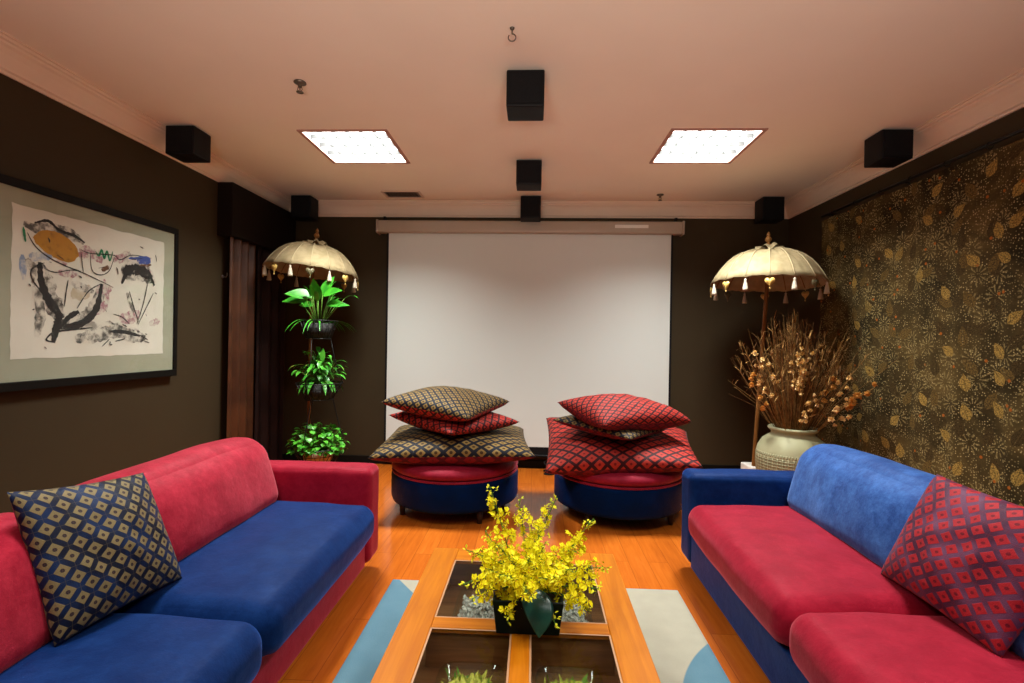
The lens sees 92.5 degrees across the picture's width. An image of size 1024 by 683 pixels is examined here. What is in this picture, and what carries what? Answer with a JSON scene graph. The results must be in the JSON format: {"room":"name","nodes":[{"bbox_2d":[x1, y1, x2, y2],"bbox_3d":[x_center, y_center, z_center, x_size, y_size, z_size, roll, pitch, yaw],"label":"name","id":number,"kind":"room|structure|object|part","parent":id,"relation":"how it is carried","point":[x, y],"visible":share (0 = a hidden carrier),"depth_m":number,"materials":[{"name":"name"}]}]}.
{"room":"home theater lounge","nodes":[
{"label":"home theater lounge","id":0,"kind":"room"},
{"bbox_2d":[0,73,285,512],"bbox_3d":[-2.734,-0.098,1.523,0.001,2.900,8.000,1,0,3],"label":"wall","id":1,"kind":"structure","parent":0,"point":[57,437],"depth_m":3.30,"materials":[{"name":"brown paint"}]},
{"bbox_2d":[0,173,178,392],"bbox_3d":[-2.634,-0.300,3.102,0.052,1.130,1.365,1,0,3],"label":"framed picture","id":2,"kind":"object","parent":1,"relation":"attached to","point":[89,290],"visible":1,"depth_m":2.97,"materials":[{"name":"beige paper"}]},
{"bbox_2d":[0,29,290,210],"bbox_3d":[-2.645,-1.472,1.516,0.134,0.150,8.000,1,0,3],"label":"trim","id":3,"kind":"structure","parent":1,"relation":"attached to","point":[19,61],"depth_m":3.05,"materials":[{"name":"paint"}]},
{"bbox_2d":[217,182,295,252],"bbox_3d":[-2.497,-1.168,4.874,0.140,0.470,1.140,1,0,3],"label":"valance","id":4,"kind":"object","parent":1,"relation":"attached to","point":[242,214],"visible":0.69,"depth_m":4.60,"materials":[{"name":"black fabric"}]},
{"bbox_2d":[226,237,255,438],"bbox_3d":[-2.528,0.182,4.567,0.066,2.270,0.420,1,0,3],"label":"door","id":5,"kind":"structure","parent":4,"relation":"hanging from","point":[242,254],"depth_m":4.59,"materials":[{"name":"brown wood"}]},
{"bbox_2d":[254,247,284,459],"bbox_3d":[-2.519,0.181,5.103,0.048,2.270,0.550,1,0,3],"label":"curtain","id":6,"kind":"object","parent":4,"relation":"hanging from","point":[270,294],"visible":0.84,"depth_m":5.07,"materials":[{"name":"brown fabric"}]},
{"bbox_2d":[0,0,1023,201],"bbox_3d":[0.046,-1.503,1.396,5.520,0.001,8.000,1,0,3],"label":"ceiling","id":7,"kind":"structure","parent":0,"point":[823,77],"depth_m":2.77,"materials":[{"name":"paint"}]},
{"bbox_2d":[165,125,210,162],"bbox_3d":[-2.363,-1.442,3.577,0.210,0.210,0.198,1,0,3],"label":"ceiling speaker","id":8,"kind":"object","parent":7,"relation":"hanging from","point":[186,143],"visible":1,"depth_m":3.49,"materials":[{"name":"black plastic"}]},
{"bbox_2d":[166,127,191,151],"bbox_3d":[-2.367,-1.438,3.483,0.186,0.174,0.010,1,0,3],"label":"grille","id":9,"kind":"object","parent":8,"relation":"attached to","point":[178,139],"depth_m":3.48,"materials":[{"name":"fabric"}]},
{"bbox_2d":[293,79,306,93],"bbox_3d":[-1.249,-1.496,2.886,0.072,0.063,0.072,1,0,3],"label":"sprinkler","id":10,"kind":"object","parent":7,"relation":"attached to","point":[299,82],"visible":1,"depth_m":2.88,"materials":[{"name":"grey metal"}]},
{"bbox_2d":[291,195,317,220],"bbox_3d":[-2.223,-1.430,5.253,0.215,0.240,0.198,1,0,3],"label":"ceiling speaker","id":11,"kind":"object","parent":7,"relation":"hanging from","point":[303,207],"visible":1,"depth_m":5.16,"materials":[{"name":"black plastic"}]},
{"bbox_2d":[291,196,309,215],"bbox_3d":[-2.228,-1.425,5.159,0.191,0.204,0.010,1,0,3],"label":"grille","id":12,"kind":"object","parent":11,"relation":"attached to","point":[300,205],"depth_m":5.15,"materials":[{"name":"fabric"}]},
{"bbox_2d":[296,129,409,163],"bbox_3d":[-1.214,-1.576,3.865,0.664,0.108,0.664,1,0,3],"label":"ceiling light","id":13,"kind":"object","parent":7,"relation":"attached to","point":[340,146],"visible":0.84,"depth_m":3.92,"materials":[{"name":"white plastic"}]},
{"bbox_3d":[-1.213,-1.618,3.865,0.580,0.001,0.580,1,0,3],"label":"lamp panel","id":14,"kind":"part","parent":13,"relation":"part of","materials":[{"name":"white plastic"}]},
{"bbox_2d":[381,191,423,197],"bbox_3d":[-1.135,-1.526,5.093,0.400,0.011,0.220,1,0,3],"label":"ceiling vent","id":15,"kind":"object","parent":7,"relation":"in","point":[389,194],"visible":1,"depth_m":5.09,"materials":[{"name":"grey metal"}]},
{"bbox_2d":[508,26,515,41],"bbox_3d":[0.001,-1.473,2.354,0.037,0.066,0.024,1,0,34],"label":"ceiling hook","id":16,"kind":"object","parent":7,"relation":"attached to","point":[512,28],"visible":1,"depth_m":2.35,"materials":[{"name":"grey metal"}]},
{"bbox_2d":[506,70,544,120],"bbox_3d":[0.078,-1.401,2.788,0.210,0.210,0.198,1,0,3],"label":"ceiling speaker","id":17,"kind":"object","parent":7,"relation":"hanging from","point":[524,88],"visible":1,"depth_m":2.69,"materials":[{"name":"black plastic"}]},
{"bbox_2d":[508,71,542,102],"bbox_3d":[0.073,-1.397,2.694,0.186,0.174,0.010,1,0,3],"label":"grille","id":18,"kind":"object","parent":17,"relation":"attached to","point":[523,86],"depth_m":2.69,"materials":[{"name":"fabric"}]},
{"bbox_2d":[516,160,541,190],"bbox_3d":[0.144,-1.404,4.136,0.210,0.210,0.198,1,0,3],"label":"ceiling speaker","id":19,"kind":"object","parent":7,"relation":"hanging from","point":[528,172],"visible":1,"depth_m":4.04,"materials":[{"name":"black plastic"}]},
{"bbox_2d":[517,161,539,181],"bbox_3d":[0.140,-1.399,4.042,0.186,0.174,0.010,1,0,3],"label":"grille","id":20,"kind":"object","parent":19,"relation":"attached to","point":[527,171],"depth_m":4.04,"materials":[{"name":"fabric"}]},
{"bbox_2d":[520,196,540,221],"bbox_3d":[0.197,-1.393,5.145,0.210,0.235,0.198,1,0,3],"label":"ceiling speaker","id":21,"kind":"object","parent":7,"relation":"hanging from","point":[530,210],"visible":1,"depth_m":5.05,"materials":[{"name":"black plastic"}]},
{"bbox_2d":[521,197,539,215],"bbox_3d":[0.192,-1.389,5.051,0.186,0.199,0.010,1,0,3],"label":"grille","id":22,"kind":"object","parent":21,"relation":"attached to","point":[530,206],"depth_m":5.05,"materials":[{"name":"fabric"}]},
{"bbox_2d":[649,128,767,163],"bbox_3d":[1.463,-1.532,3.746,0.664,0.108,0.664,1,0,3],"label":"ceiling light","id":23,"kind":"object","parent":7,"relation":"attached to","point":[681,145],"visible":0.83,"depth_m":3.80,"materials":[{"name":"white plastic"}]},
{"bbox_3d":[1.464,-1.575,3.746,0.580,0.001,0.580,1,0,3],"label":"lamp panel","id":24,"kind":"part","parent":23,"relation":"part of","materials":[{"name":"white plastic"}]},
{"bbox_2d":[755,197,784,223],"bbox_3d":[2.646,-1.351,5.036,0.215,0.240,0.198,1,0,3],"label":"ceiling speaker","id":25,"kind":"object","parent":7,"relation":"hanging from","point":[768,210],"visible":1,"depth_m":4.94,"materials":[{"name":"black plastic"}]},
{"bbox_2d":[764,198,783,217],"bbox_3d":[2.642,-1.347,4.942,0.191,0.204,0.010,1,0,3],"label":"grille","id":26,"kind":"object","parent":25,"relation":"attached to","point":[773,207],"depth_m":4.94,"materials":[{"name":"fabric"}]},
{"bbox_2d":[864,129,913,167],"bbox_3d":[2.654,-1.362,3.454,0.210,0.210,0.198,1,0,3],"label":"ceiling speaker","id":27,"kind":"object","parent":7,"relation":"hanging from","point":[887,148],"visible":1,"depth_m":3.37,"materials":[{"name":"black plastic"}]},
{"bbox_2d":[884,131,912,155],"bbox_3d":[2.649,-1.357,3.360,0.186,0.174,0.010,1,0,3],"label":"grille","id":28,"kind":"object","parent":27,"relation":"attached to","point":[896,143],"depth_m":3.35,"materials":[{"name":"fabric"}]},
{"bbox_2d":[277,464,770,682],"bbox_3d":[0.000,1.397,1.404,5.520,0.001,8.000,1,0,3],"label":"floor","id":29,"kind":"structure","parent":0,"point":[648,554],"depth_m":3.18,"materials":[{"name":"laminate"}]},
{"bbox_2d":[0,437,378,682],"bbox_3d":[-1.322,0.951,1.637,1.014,0.847,2.847,1,0,3],"label":"sofa","id":30,"kind":"object","parent":29,"relation":"on","point":[265,549],"visible":0.77,"depth_m":1.93,"materials":[{"name":"red fabric"}]},
{"bbox_2d":[0,512,52,672],"bbox_3d":[-1.556,0.743,1.037,0.356,0.433,1.208,1,0,3],"label":"cushion","id":31,"kind":"object","parent":30,"relation":"on","point":[25,635],"depth_m":1.41,"materials":[{"name":"red fabric"}]},
{"bbox_2d":[7,473,181,646],"bbox_3d":[-1.390,0.675,1.681,0.251,0.453,0.480,1,0,8],"label":"throw pillow","id":32,"kind":"object","parent":30,"relation":"on","point":[96,549],"visible":0.99,"depth_m":1.57,"materials":[{"name":"fabric"}]},
{"bbox_2d":[0,613,261,682],"bbox_3d":[-1.230,1.020,1.058,0.776,0.266,1.284,1,0,3],"label":"seat cushion","id":33,"kind":"object","parent":30,"relation":"on","point":[118,647],"depth_m":1.45,"materials":[{"name":"blue fabric"}]},
{"bbox_2d":[75,437,277,561],"bbox_3d":[-1.504,0.740,2.256,0.358,0.435,1.208,1,0,3],"label":"cushion","id":34,"kind":"object","parent":30,"relation":"on","point":[202,493],"depth_m":2.24,"materials":[{"name":"red fabric"}]},
{"bbox_2d":[113,501,373,656],"bbox_3d":[-1.177,1.019,2.277,0.776,0.264,1.144,1,0,3],"label":"seat cushion","id":35,"kind":"object","parent":30,"relation":"on","point":[267,570],"depth_m":2.01,"materials":[{"name":"blue fabric"}]},
{"bbox_3d":[-1.294,1.014,2.955,0.955,0.570,0.211,1,0,3],"label":"armrest","id":36,"kind":"part","parent":30,"relation":"part of","materials":[{"name":"red fabric"}]},
{"bbox_2d":[262,228,358,435],"bbox_3d":[-2.002,0.114,4.875,0.892,2.483,0.890,1,0,22],"label":"umbrella","id":37,"kind":"object","parent":29,"relation":"on","point":[311,259],"visible":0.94,"depth_m":4.69,"materials":[{"name":"beige fabric"}]},
{"bbox_2d":[290,320,345,461],"bbox_3d":[-1.776,0.584,4.504,0.470,1.556,0.471,1,0,3],"label":"plant stand","id":38,"kind":"object","parent":29,"relation":"on","point":[329,321],"visible":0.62,"depth_m":4.40,"materials":[{"name":"black metal"}]},
{"bbox_3d":[-1.815,0.668,4.338,0.017,1.387,0.138,1,0,8],"label":"rod","id":39,"kind":"part","parent":38,"relation":"part of","materials":[{"name":"black metal"}]},
{"bbox_3d":[-1.906,0.665,4.622,0.015,1.387,0.131,1,0,-44],"label":"rod","id":40,"kind":"part","parent":38,"relation":"part of","materials":[{"name":"black metal"}]},
{"bbox_2d":[290,441,343,461],"bbox_3d":[-1.783,1.034,4.506,0.470,0.148,0.470,1,0,3],"label":"basket","id":41,"kind":"object","parent":38,"relation":"on","point":[292,449],"depth_m":4.34,"materials":[{"name":"brown wicker"}]},
{"bbox_2d":[288,347,346,399],"bbox_3d":[-1.776,0.286,4.484,0.534,0.476,0.482,1,0,3],"label":"potted plant","id":42,"kind":"object","parent":38,"relation":"in","point":[319,374],"visible":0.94,"depth_m":4.43,"materials":[{"name":"green plant"}]},
{"bbox_3d":[-1.774,0.456,4.504,0.270,0.135,0.270,1,0,3],"label":"pot","id":43,"kind":"part","parent":42,"relation":"part of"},
{"bbox_2d":[286,422,349,461],"bbox_3d":[-1.791,0.918,4.513,0.569,0.360,0.542,1,0,3],"label":"potted plant","id":44,"kind":"object","parent":38,"relation":"in","point":[313,443],"visible":0.97,"depth_m":4.42,"materials":[{"name":"green plant"}]},
{"bbox_3d":[-1.783,1.039,4.506,0.300,0.120,0.300,1,0,3],"label":"pot","id":45,"kind":"part","parent":44,"relation":"part of","materials":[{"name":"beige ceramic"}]},
{"bbox_2d":[299,320,337,338],"bbox_3d":[-1.775,-0.108,4.503,0.340,0.173,0.340,1,0,3],"label":"basket","id":46,"kind":"object","parent":38,"relation":"on","point":[329,321],"depth_m":4.41,"materials":[{"name":"black metal"}]},
{"bbox_2d":[295,381,342,400],"bbox_3d":[-1.774,0.454,4.504,0.410,0.158,0.410,1,0,3],"label":"basket","id":47,"kind":"object","parent":38,"relation":"on","point":[296,383],"depth_m":4.40,"materials":[{"name":"black metal"}]},
{"bbox_2d":[282,276,357,337],"bbox_3d":[-1.745,-0.321,4.493,0.674,0.581,0.698,1,0,-23],"label":"potted plant","id":48,"kind":"object","parent":38,"relation":"in","point":[315,292],"visible":0.91,"depth_m":4.45,"materials":[{"name":"green plant"}]},
{"bbox_3d":[-1.775,-0.099,4.503,0.250,0.135,0.250,1,0,3],"label":"pot","id":49,"kind":"part","parent":48,"relation":"part of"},
{"bbox_3d":[-1.620,0.670,4.555,0.148,1.387,0.011,1,0,-16],"label":"rod","id":50,"kind":"part","parent":38,"relation":"part of","materials":[{"name":"black metal"}]},
{"bbox_2d":[391,461,517,523],"bbox_3d":[-0.475,1.146,4.127,1.050,0.472,1.050,1,0,3],"label":"round ottoman","id":51,"kind":"object","parent":29,"relation":"on","point":[433,489],"visible":0.56,"depth_m":3.67,"materials":[{"name":"blue fabric"}]},
{"bbox_3d":[-0.871,1.323,3.897,0.060,0.105,0.060,1,0,3],"label":"leg","id":52,"kind":"part","parent":51,"relation":"part of","materials":[{"name":"black wood"}]},
{"bbox_2d":[367,424,535,464],"bbox_3d":[-0.434,0.828,4.035,1.260,0.305,0.820,1,0,3],"label":"floor cushion","id":53,"kind":"object","parent":51,"relation":"on","point":[409,444],"visible":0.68,"depth_m":3.68,"materials":[{"name":"black fabric"}]},
{"bbox_2d":[390,411,518,434],"bbox_3d":[-0.470,0.624,3.951,0.876,0.187,0.614,1,0,38],"label":"floor cushion","id":54,"kind":"object","parent":53,"relation":"on","point":[489,421],"visible":0.62,"depth_m":3.79,"materials":[{"name":"red fabric"}]},
{"bbox_2d":[382,386,508,420],"bbox_3d":[-0.523,0.491,3.943,0.875,0.257,0.554,1,0,20],"label":"floor cushion","id":55,"kind":"object","parent":54,"relation":"on","point":[447,403],"visible":1,"depth_m":3.78,"materials":[{"name":"black fabric"}]},
{"bbox_3d":[-0.248,1.334,3.736,0.060,0.105,0.060,1,0,3],"label":"leg","id":56,"kind":"part","parent":51,"relation":"part of","materials":[{"name":"black wood"}]},
{"bbox_2d":[332,579,730,682],"bbox_3d":[0.070,1.391,1.621,1.620,0.012,2.340,1,0,3],"label":"area rug","id":57,"kind":"object","parent":29,"relation":"on","point":[679,651],"visible":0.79,"depth_m":2.29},
{"bbox_2d":[371,548,660,682],"bbox_3d":[0.022,1.180,1.680,0.833,0.408,1.215,1,0,3],"label":"coffee table","id":58,"kind":"object","parent":57,"relation":"on","point":[429,635],"visible":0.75,"depth_m":1.67,"materials":[{"name":"brown wood"}]},
{"bbox_3d":[-0.333,0.980,1.696,0.115,0.020,1.215,1,0,3],"label":"rail","id":59,"kind":"part","parent":58,"relation":"part of","materials":[{"name":"brown wood"}]},
{"bbox_2d":[441,662,499,682],"bbox_3d":[-0.132,1.065,1.424,0.211,0.123,0.320,1,0,3],"label":"plant","id":60,"kind":"object","parent":58,"relation":"on","point":[461,678],"visible":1,"depth_m":1.51,"materials":[{"name":"green"}]},
{"bbox_2d":[457,588,493,617],"bbox_3d":[-0.114,1.080,1.909,0.220,0.090,0.290,1,0,3],"label":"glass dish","id":61,"kind":"object","parent":58,"relation":"on","point":[469,609],"visible":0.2,"depth_m":1.93,"materials":[{"name":"white"}]},
{"bbox_3d":[0.050,1.075,2.255,0.743,0.160,0.025,1,0,3],"label":"panel","id":62,"kind":"part","parent":58,"relation":"part of","materials":[{"name":"brown glass"}]},
{"bbox_3d":[0.052,0.985,2.227,0.607,0.020,0.120,1,0,3],"label":"rail","id":63,"kind":"part","parent":58,"relation":"part of","materials":[{"name":"brown wood"}]},
{"bbox_2d":[459,484,610,637],"bbox_3d":[0.071,0.744,1.726,0.517,0.465,0.429,1,0,-23],"label":"potted flowers","id":64,"kind":"object","parent":58,"relation":"on","point":[526,600],"visible":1,"depth_m":1.65,"materials":[{"name":"yellow plant"}]},
{"bbox_3d":[0.057,0.919,1.736,0.235,0.115,0.235,1,0,3],"label":"pot","id":65,"kind":"part","parent":64,"relation":"part of","materials":[{"name":"black ceramic"}]},
{"bbox_2d":[539,666,598,682],"bbox_3d":[0.171,1.069,1.411,0.210,0.124,0.320,1,0,3],"label":"plant","id":66,"kind":"object","parent":58,"relation":"on","point":[584,679],"visible":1,"depth_m":1.51,"materials":[{"name":"green"}]},
{"bbox_2d":[561,595,587,621],"bbox_3d":[0.194,1.085,1.895,0.220,0.090,0.290,1,0,3],"label":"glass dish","id":67,"kind":"object","parent":58,"relation":"on","point":[572,615],"visible":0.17,"depth_m":1.90,"materials":[{"name":"white"}]},
{"bbox_3d":[0.386,0.992,1.664,0.111,0.020,1.215,1,0,3],"label":"rail","id":68,"kind":"part","parent":58,"relation":"part of","materials":[{"name":"brown wood"}]},
{"bbox_2d":[554,471,682,526],"bbox_3d":[0.878,1.168,4.067,1.050,0.472,1.050,1,0,3],"label":"round ottoman","id":69,"kind":"object","parent":29,"relation":"on","point":[618,496],"visible":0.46,"depth_m":3.60,"materials":[{"name":"blue fabric"}]},
{"bbox_3d":[0.579,1.347,3.722,0.060,0.105,0.060,1,0,3],"label":"leg","id":70,"kind":"part","parent":69,"relation":"part of","materials":[{"name":"black"}]},
{"bbox_2d":[545,417,702,475],"bbox_3d":[0.897,0.847,3.976,1.275,0.358,0.820,1,0,3],"label":"floor cushion","id":71,"kind":"object","parent":69,"relation":"on","point":[571,451],"visible":0.7,"depth_m":3.64,"materials":[{"name":"red fabric"}]},
{"bbox_2d":[553,415,664,439],"bbox_3d":[0.760,0.646,3.821,0.757,0.172,0.497,1,0,30],"label":"floor cushion","id":72,"kind":"object","parent":71,"relation":"on","point":[572,421],"visible":0.58,"depth_m":3.65,"materials":[{"name":"black fabric"}]},
{"bbox_2d":[557,394,690,429],"bbox_3d":[0.870,0.542,3.766,0.966,0.278,0.424,1,0,-27],"label":"floor cushion","id":73,"kind":"object","parent":72,"relation":"on","point":[604,411],"visible":0.94,"depth_m":3.64,"materials":[{"name":"red fabric"}]},
{"bbox_3d":[1.221,1.357,3.772,0.060,0.105,0.060,1,0,3],"label":"leg","id":74,"kind":"part","parent":69,"relation":"part of","materials":[{"name":"black wood"}]},
{"bbox_2d":[710,232,829,468],"bbox_3d":[2.280,0.217,4.404,0.951,2.418,0.950,1,0,21],"label":"umbrella","id":75,"kind":"object","parent":29,"relation":"on","point":[766,268],"visible":0.96,"depth_m":4.30,"materials":[{"name":"beige fabric"}]},
{"bbox_2d":[755,423,824,470],"bbox_3d":[2.305,1.065,4.033,0.550,0.724,0.550,1,0,3],"label":"ceramic vase","id":76,"kind":"object","parent":29,"relation":"on","point":[780,449],"visible":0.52,"depth_m":3.88,"materials":[{"name":"beige ceramic"}]},
{"bbox_2d":[728,310,897,434],"bbox_3d":[2.317,0.375,3.878,1.037,1.307,1.093,1,0,3],"label":"flower bouquet","id":77,"kind":"object","parent":76,"relation":"in","point":[794,416],"visible":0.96,"depth_m":3.94,"materials":[{"name":"brown plant"}]},
{"bbox_2d":[681,444,1023,682],"bbox_3d":[1.445,0.988,1.654,0.978,0.862,2.848,1,0,3],"label":"sofa","id":78,"kind":"object","parent":29,"relation":"on","point":[793,561],"visible":0.7,"depth_m":2.03,"materials":[{"name":"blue fabric"}]},
{"bbox_3d":[1.522,1.067,2.970,0.940,0.557,0.212,1,0,3],"label":"armrest","id":79,"kind":"part","parent":78,"relation":"part of","materials":[{"name":"blue fabric"}]},
{"bbox_2d":[688,505,944,646],"bbox_3d":[1.373,1.046,2.318,0.776,0.265,1.114,1,0,3],"label":"seat cushion","id":80,"kind":"object","parent":78,"relation":"on","point":[780,563],"depth_m":2.06,"materials":[{"name":"red fabric"}]},
{"bbox_2d":[787,444,935,567],"bbox_3d":[1.700,0.776,2.253,0.360,0.433,1.208,1,0,3],"label":"cushion","id":81,"kind":"object","parent":78,"relation":"on","point":[861,500],"depth_m":2.25,"materials":[{"name":"blue fabric"}]},
{"bbox_2d":[789,612,1023,682],"bbox_3d":[1.318,1.048,1.099,0.776,0.263,1.314,1,0,3],"label":"seat cushion","id":82,"kind":"object","parent":78,"relation":"on","point":[842,647],"depth_m":1.50,"materials":[{"name":"red fabric"}]},
{"bbox_2d":[881,474,1023,657],"bbox_3d":[1.537,0.720,1.655,0.230,0.430,0.620,1,0,3],"label":"throw pillow","id":83,"kind":"object","parent":78,"relation":"on","point":[960,550],"visible":1,"depth_m":1.58,"materials":[{"name":"red fabric"}]},
{"bbox_2d":[1009,629,1023,658],"bbox_3d":[1.647,0.781,1.034,0.359,0.434,1.208,1,0,3],"label":"cushion","id":84,"kind":"object","parent":78,"relation":"on","point":[1016,650],"depth_m":1.45,"materials":[{"name":"blue fabric"}]},
{"bbox_2d":[283,217,788,465],"bbox_3d":[0.201,-0.061,5.396,5.520,2.900,0.001,1,0,3],"label":"wall","id":85,"kind":"structure","parent":0,"point":[707,333],"depth_m":5.32,"materials":[{"name":"brown paint"}]},
{"bbox_2d":[283,453,740,468],"bbox_3d":[0.178,1.346,5.393,5.520,0.085,0.015,1,0,3],"label":"baseboard","id":86,"kind":"structure","parent":85,"relation":"attached to","point":[341,458],"depth_m":5.46,"materials":[{"name":"black paint"}]},
{"bbox_2d":[376,216,684,457],"bbox_3d":[0.158,-0.054,5.315,3.300,2.605,0.166,1,0,3],"label":"projection screen","id":87,"kind":"object","parent":85,"relation":"attached to","point":[533,316],"visible":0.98,"depth_m":5.29,"materials":[{"name":"white fabric"}]},
{"bbox_2d":[289,200,787,218],"bbox_3d":[0.220,-1.436,5.326,5.520,0.150,0.134,1,0,3],"label":"trim","id":88,"kind":"structure","parent":85,"relation":"attached to","point":[326,208],"depth_m":5.32,"materials":[{"name":"paint"}]},
{"bbox_2d":[786,108,1023,436],"bbox_3d":[2.780,-0.009,1.277,0.001,2.900,8.000,1,0,3],"label":"wall","id":89,"kind":"structure","parent":0,"point":[805,229],"depth_m":4.19,"materials":[{"name":"brown paint"}]},
{"bbox_2d":[784,67,1023,218],"bbox_3d":[2.735,-1.385,1.277,0.134,0.150,8.000,1,0,3],"label":"trim","id":90,"kind":"structure","parent":89,"relation":"attached to","point":[1005,96],"depth_m":3.22,"materials":[{"name":"paint"}]},
{"bbox_2d":[821,128,1023,217],"bbox_3d":[2.825,-1.157,2.790,0.093,0.070,3.530,1,0,3],"label":"curtain rod","id":91,"kind":"object","parent":89,"relation":"attached to","point":[1021,130],"visible":1,"depth_m":3.29,"materials":[{"name":"black metal"}]},
{"bbox_2d":[818,138,1023,506],"bbox_3d":[2.781,0.137,2.809,0.043,2.520,3.460,1,0,3],"label":"wall panel","id":92,"kind":"object","parent":91,"relation":"hanging from","point":[929,272],"visible":0.77,"depth_m":3.22,"materials":[{"name":"fabric"}]}
]}

